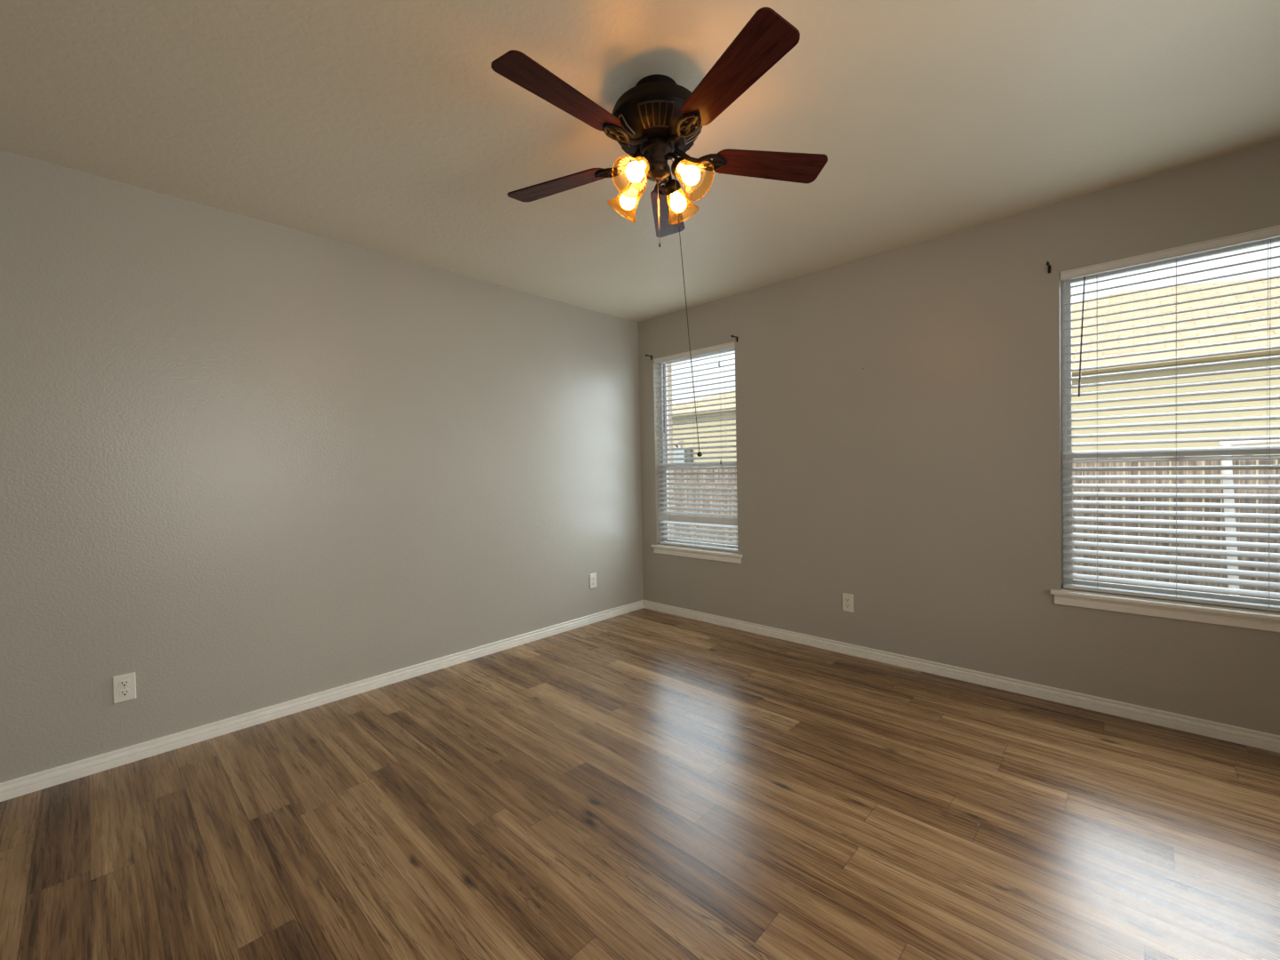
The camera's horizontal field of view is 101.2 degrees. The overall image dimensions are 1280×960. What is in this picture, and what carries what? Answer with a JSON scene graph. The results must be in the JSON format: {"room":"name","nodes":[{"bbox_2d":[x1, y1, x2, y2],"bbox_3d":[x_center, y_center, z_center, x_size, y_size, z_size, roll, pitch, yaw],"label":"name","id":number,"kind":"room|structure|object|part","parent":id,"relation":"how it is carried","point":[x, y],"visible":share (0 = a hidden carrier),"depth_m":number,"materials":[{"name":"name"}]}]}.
{"room":"empty bedroom","nodes":[
{"label":"empty bedroom","id":0,"kind":"room"},
{"bbox_2d":[0,149,643,783],"bbox_3d":[-1.671,-0.052,2.826,0.120,2.440,4.990,0,2,43],"label":"wall","id":1,"kind":"structure","parent":0,"point":[247,464],"depth_m":2.55,"materials":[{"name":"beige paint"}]},
{"bbox_2d":[112,672,135,703],"bbox_3d":[-2.166,0.874,2.209,0.009,0.113,0.069,0,2,43],"label":"power outlet","id":2,"kind":"object","parent":1,"relation":"attached to","point":[124,685],"visible":1,"depth_m":2.21,"materials":[{"name":"plastic"}]},
{"bbox_2d":[119,680,129,687],"bbox_3d":[-2.165,0.854,2.207,0.003,0.026,0.034,0,2,43],"label":"receptacle","id":3,"kind":"object","parent":2,"relation":"attached to","point":[122,683],"depth_m":2.21,"materials":[{"name":"plastic"}]},
{"bbox_2d":[119,688,130,696],"bbox_3d":[-2.164,0.893,2.208,0.003,0.026,0.034,0,2,43],"label":"receptacle","id":4,"kind":"object","parent":2,"relation":"attached to","point":[123,692],"depth_m":2.21,"materials":[{"name":"plastic"}]},
{"bbox_2d":[0,600,644,801],"bbox_3d":[-1.598,1.135,2.805,0.014,0.066,4.750,0,2,43],"label":"baseboard","id":5,"kind":"structure","parent":1,"relation":"attached to","point":[9,789],"depth_m":2.54,"materials":[{"name":"white paint"}]},
{"bbox_2d":[589,572,596,588],"bbox_3d":[-0.365,0.787,4.109,0.009,0.113,0.069,0,2,43],"label":"power outlet","id":6,"kind":"object","parent":1,"relation":"attached to","point":[593,576],"visible":1,"depth_m":4.10,"materials":[{"name":"plastic"}]},
{"bbox_2d":[0,608,1279,959],"bbox_3d":[-0.438,1.250,0.586,4.990,0.120,6.620,0,2,43],"label":"floor","id":7,"kind":"structure","parent":0,"point":[644,783],"depth_m":1.77,"materials":[{"name":"brown wood"}]},
{"bbox_2d":[0,0,1279,322],"bbox_3d":[-0.490,-1.289,0.533,4.990,0.080,6.620,0,2,43],"label":"ceiling","id":8,"kind":"structure","parent":0,"point":[389,127],"depth_m":1.85,"materials":[{"name":"paint"}]},
{"bbox_2d":[491,7,827,456],"bbox_3d":[0.027,-0.679,1.766,1.091,1.210,1.144,-1,1,26],"label":"ceiling fan","id":9,"kind":"object","parent":8,"relation":"hanging from","point":[655,122],"visible":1,"depth_m":1.62,"materials":[{"name":"brown wood"}]},
{"bbox_3d":[-0.293,-1.069,1.908,0.398,0.006,0.128,-1,13,26],"label":"blade","id":10,"kind":"part","parent":9,"relation":"part of","materials":[{"name":"brown wood"}]},
{"bbox_3d":[-0.211,-1.062,1.458,0.128,0.006,0.398,16,13,42],"label":"blade","id":11,"kind":"part","parent":9,"relation":"part of","materials":[{"name":"brown wood"}]},
{"bbox_2d":[612,113,634,148],"bbox_3d":[-0.055,-1.128,1.708,0.062,0.047,0.115,-2,1,-15],"label":"vent grille","id":12,"kind":"object","parent":9,"relation":"attached to","point":[627,124],"depth_m":1.67,"materials":[{"name":"brown metal"}]},
{"bbox_3d":[-0.034,-0.974,1.810,0.078,0.076,0.057,0,1,36],"label":"bulb","id":13,"kind":"part","parent":9,"relation":"part of","materials":[{"name":"beige glass"}]},
{"bbox_3d":[-0.009,-0.971,1.648,0.057,0.076,0.078,0,1,36],"label":"bulb","id":14,"kind":"part","parent":9,"relation":"part of","materials":[{"name":"beige glass"}]},
{"bbox_3d":[0.002,-1.020,1.782,0.087,0.091,0.058,0,1,36],"label":"light arm","id":15,"kind":"part","parent":9,"relation":"part of","materials":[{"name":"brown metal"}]},
{"bbox_3d":[0.017,-1.018,1.684,0.058,0.091,0.087,0,1,36],"label":"light arm","id":16,"kind":"part","parent":9,"relation":"part of","materials":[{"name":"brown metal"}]},
{"bbox_2d":[637,99,674,128],"bbox_3d":[0.050,-1.128,1.623,0.115,0.047,0.062,-1,1,3],"label":"vent grille","id":17,"kind":"object","parent":9,"relation":"attached to","point":[652,114],"depth_m":1.62,"materials":[{"name":"brown metal"}]},
{"bbox_3d":[0.062,-0.884,1.742,0.004,0.202,0.004,-1,1,21],"label":"pull chain","id":18,"kind":"part","parent":9,"relation":"part of","materials":[{"name":"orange metal"}]},
{"bbox_3d":[0.110,-1.082,2.124,0.128,0.006,0.398,-13,0,8],"label":"blade","id":19,"kind":"part","parent":9,"relation":"part of","materials":[{"name":"brown wood"}]},
{"bbox_3d":[0.100,-1.023,1.796,0.058,0.091,0.087,0,1,36],"label":"light arm","id":20,"kind":"part","parent":9,"relation":"part of","materials":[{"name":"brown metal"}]},
{"bbox_3d":[0.115,-1.021,1.698,0.087,0.091,0.058,0,1,36],"label":"light arm","id":21,"kind":"part","parent":9,"relation":"part of","materials":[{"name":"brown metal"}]},
{"bbox_3d":[0.129,-0.978,1.834,0.057,0.076,0.078,0,1,36],"label":"bulb","id":22,"kind":"part","parent":9,"relation":"part of","materials":[{"name":"beige glass"}]},
{"bbox_3d":[0.151,-0.578,1.749,0.078,0.970,0.004,-1,1,-1],"label":"pull chain","id":23,"kind":"part","parent":9,"relation":"part of","materials":[{"name":"brown metal"}]},
{"bbox_3d":[0.153,-0.975,1.672,0.078,0.076,0.057,0,1,36],"label":"bulb","id":24,"kind":"part","parent":9,"relation":"part of","materials":[{"name":"beige glass"}]},
{"bbox_2d":[682,120,701,144],"bbox_3d":[0.164,-1.132,1.697,0.062,0.047,0.115,-1,1,21],"label":"vent grille","id":25,"kind":"object","parent":9,"relation":"attached to","point":[690,140],"depth_m":1.72,"materials":[{"name":"brown metal"}]},
{"bbox_3d":[0.242,-1.070,1.397,0.128,0.006,0.398,12,-5,-28],"label":"blade","id":26,"kind":"part","parent":9,"relation":"part of","materials":[{"name":"brown wood"}]},
{"bbox_3d":[0.440,-1.083,1.808,0.398,0.006,0.128,-1,-11,-10],"label":"blade","id":27,"kind":"part","parent":9,"relation":"part of","materials":[{"name":"brown wood"}]},
{"bbox_2d":[637,139,1279,735],"bbox_3d":[1.770,-0.125,2.918,4.750,2.440,0.120,0,2,43],"label":"wall","id":28,"kind":"structure","parent":0,"point":[922,484],"depth_m":2.91,"materials":[{"name":"beige paint"}]},
{"bbox_2d":[667,363,674,539],"bbox_3d":[1.863,0.121,3.015,5.450,3.140,0.095,0,2,43],"label":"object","id":29,"kind":"object","parent":28,"relation":"attached to","point":[669,378],"visible":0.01,"depth_m":4.54,"materials":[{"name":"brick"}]},
{"bbox_2d":[650,347,742,563],"bbox_3d":[0.454,-0.200,4.157,0.870,1.622,0.178,0,2,43],"label":"window","id":30,"kind":"structure","parent":28,"relation":"in","point":[728,556],"depth_m":4.25,"materials":[{"name":"plastic"}]},
{"bbox_3d":[0.494,-0.237,4.199,0.797,1.552,0.060,0,2,43],"label":"frame","id":31,"kind":"part","parent":30,"relation":"part of","materials":[{"name":"plastic"}]},
{"bbox_2d":[653,341,737,551],"bbox_3d":[0.432,-0.238,4.134,0.792,1.542,0.084,0,2,43],"label":"window blind","id":32,"kind":"object","parent":30,"relation":"attached to","point":[718,521],"visible":0.88,"depth_m":4.13,"materials":[{"name":"white plastic"}]},
{"bbox_3d":[0.252,-0.222,4.326,0.001,1.489,0.054,0,2,43],"label":"ladder cord","id":33,"kind":"part","parent":32,"relation":"part of","materials":[{"name":"white fabric"}]},
{"bbox_3d":[0.443,-0.223,4.146,0.001,1.489,0.054,0,2,43],"label":"ladder cord","id":34,"kind":"part","parent":32,"relation":"part of","materials":[{"name":"white fabric"}]},
{"bbox_3d":[0.459,0.525,4.162,0.782,0.016,0.048,0,2,43],"label":"rail","id":35,"kind":"part","parent":32,"relation":"part of","materials":[{"name":"white plastic"}]},
{"bbox_3d":[0.634,-0.223,3.965,0.001,1.489,0.054,0,2,43],"label":"ladder cord","id":36,"kind":"part","parent":32,"relation":"part of","materials":[{"name":"white fabric"}]},
{"bbox_3d":[0.448,0.550,4.151,0.870,0.024,0.118,0,2,43],"label":"sill","id":37,"kind":"part","parent":30,"relation":"part of","materials":[{"name":"white paint"}]},
{"bbox_3d":[0.497,-0.552,4.202,0.769,0.894,0.022,0,2,43],"label":"sash","id":38,"kind":"part","parent":30,"relation":"part of","materials":[{"name":"plastic"}]},
{"bbox_3d":[0.495,0.197,4.200,0.769,0.656,0.024,0,2,43],"label":"sash","id":39,"kind":"part","parent":30,"relation":"part of","materials":[{"name":"plastic"}]},
{"bbox_2d":[842,592,853,612],"bbox_3d":[1.306,0.772,3.305,0.069,0.113,0.009,0,2,43],"label":"power outlet","id":40,"kind":"object","parent":28,"relation":"attached to","point":[847,598],"visible":1,"depth_m":3.30,"materials":[{"name":"plastic"}]},
{"bbox_2d":[643,600,1279,752],"bbox_3d":[1.754,1.063,2.890,4.738,0.066,0.014,0,2,43],"label":"baseboard","id":41,"kind":"structure","parent":28,"relation":"attached to","point":[1244,736],"depth_m":2.71,"materials":[{"name":"white paint"}]},
{"bbox_2d":[1046,261,1050,273],"bbox_3d":[1.978,-1.031,2.546,0.012,0.038,0.080,0,2,43],"label":"curtain bracket","id":42,"kind":"object","parent":28,"relation":"attached to","point":[1047,262],"visible":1,"depth_m":2.57,"materials":[{"name":"metal"}]},
{"bbox_2d":[1050,236,1279,632],"bbox_3d":[2.379,-0.202,2.333,0.870,1.622,0.178,0,2,43],"label":"window","id":43,"kind":"structure","parent":28,"relation":"in","point":[1266,621],"depth_m":2.39,"materials":[{"name":"plastic"}]},
{"bbox_3d":[2.419,-0.238,2.375,0.797,1.552,0.060,0,2,43],"label":"frame","id":44,"kind":"part","parent":43,"relation":"part of","materials":[{"name":"plastic"}]},
{"bbox_3d":[2.373,0.548,2.326,0.870,0.024,0.118,0,2,43],"label":"sill","id":45,"kind":"part","parent":43,"relation":"part of","materials":[{"name":"white paint"}]},
{"bbox_2d":[1060,224,1279,611],"bbox_3d":[2.357,-0.240,2.310,0.792,1.542,0.084,0,2,43],"label":"window blind","id":46,"kind":"object","parent":43,"relation":"attached to","point":[1274,231],"visible":1,"depth_m":2.32,"materials":[{"name":"white plastic"}]},
{"bbox_3d":[2.177,-0.224,2.502,0.001,1.489,0.054,0,2,43],"label":"ladder cord","id":47,"kind":"part","parent":46,"relation":"part of","materials":[{"name":"white fabric"}]},
{"bbox_3d":[2.384,0.523,2.338,0.782,0.016,0.048,0,2,43],"label":"rail","id":48,"kind":"part","parent":46,"relation":"part of","materials":[{"name":"white plastic"}]},
{"bbox_3d":[2.368,-0.224,2.321,0.001,1.489,0.054,0,2,43],"label":"ladder cord","id":49,"kind":"part","parent":46,"relation":"part of","materials":[{"name":"white fabric"}]},
{"bbox_3d":[2.559,-0.225,2.140,0.001,1.489,0.054,0,2,43],"label":"ladder cord","id":50,"kind":"part","parent":46,"relation":"part of","materials":[{"name":"white fabric"}]},
{"bbox_3d":[2.422,-0.554,2.378,0.769,0.894,0.022,0,2,43],"label":"sash","id":51,"kind":"part","parent":43,"relation":"part of","materials":[{"name":"plastic"}]},
{"bbox_3d":[2.420,0.195,2.376,0.769,0.656,0.024,0,2,43],"label":"sash","id":52,"kind":"part","parent":43,"relation":"part of","materials":[{"name":"plastic"}]},
{"label":"outside","id":53,"kind":"structure","parent":0,"visible":0},
{"bbox_3d":[13.879,1.106,19.148,60.000,0.100,39.750,0,2,43],"label":"floor","id":54,"kind":"structure","parent":53,"visible":0},
{"bbox_2d":[672,277,1279,597],"bbox_3d":[8.263,-0.985,9.879,16.000,4.700,7.000,0,2,43],"label":"house","id":55,"kind":"structure","parent":54,"relation":"on","point":[1276,282],"depth_m":7.08,"materials":[{"name":"beige"}]},
{"bbox_2d":[672,440,692,463],"bbox_3d":[0.956,-0.641,12.431,0.620,0.648,0.156,0,2,43],"label":"meter box","id":56,"kind":"object","parent":55,"relation":"attached to","point":[677,446],"visible":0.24,"depth_m":12.31,"materials":[{"name":"grey metal"}]},
{"bbox_3d":[1.156,-0.553,12.287,0.130,0.370,0.096,0,2,43],"label":"panel","id":57,"kind":"part","parent":56,"relation":"part of","materials":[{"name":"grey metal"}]},
{"bbox_2d":[673,454,1279,599],"bbox_3d":[2.948,0.617,8.688,20.521,1.767,0.152,0,2,43],"label":"fence","id":58,"kind":"object","parent":54,"relation":"on","point":[1247,461],"visible":0.07,"depth_m":5.89,"materials":[{"name":"wood"}]},
{"bbox_3d":[2.891,0.122,8.643,20.500,0.076,0.039,0,2,43],"label":"rail","id":59,"kind":"part","parent":58,"relation":"part of","materials":[{"name":"brown wood"}]},
{"bbox_3d":[2.905,0.802,8.658,20.500,0.076,0.039,0,2,43],"label":"rail","id":60,"kind":"part","parent":58,"relation":"part of","materials":[{"name":"brown wood"}]},
{"bbox_3d":[6.474,0.679,5.394,0.090,1.635,0.086,0,2,43],"label":"post","id":61,"kind":"part","parent":58,"relation":"part of","materials":[{"name":"white wood"}]},
{"bbox_2d":[1218,439,1279,595],"bbox_3d":[6.159,0.536,4.906,1.018,1.957,0.072,0,2,43],"label":"frame","id":62,"kind":"object","parent":54,"relation":"on","point":[1276,441],"visible":0.29,"depth_m":5.17,"materials":[{"name":"white wood"}]}
]}

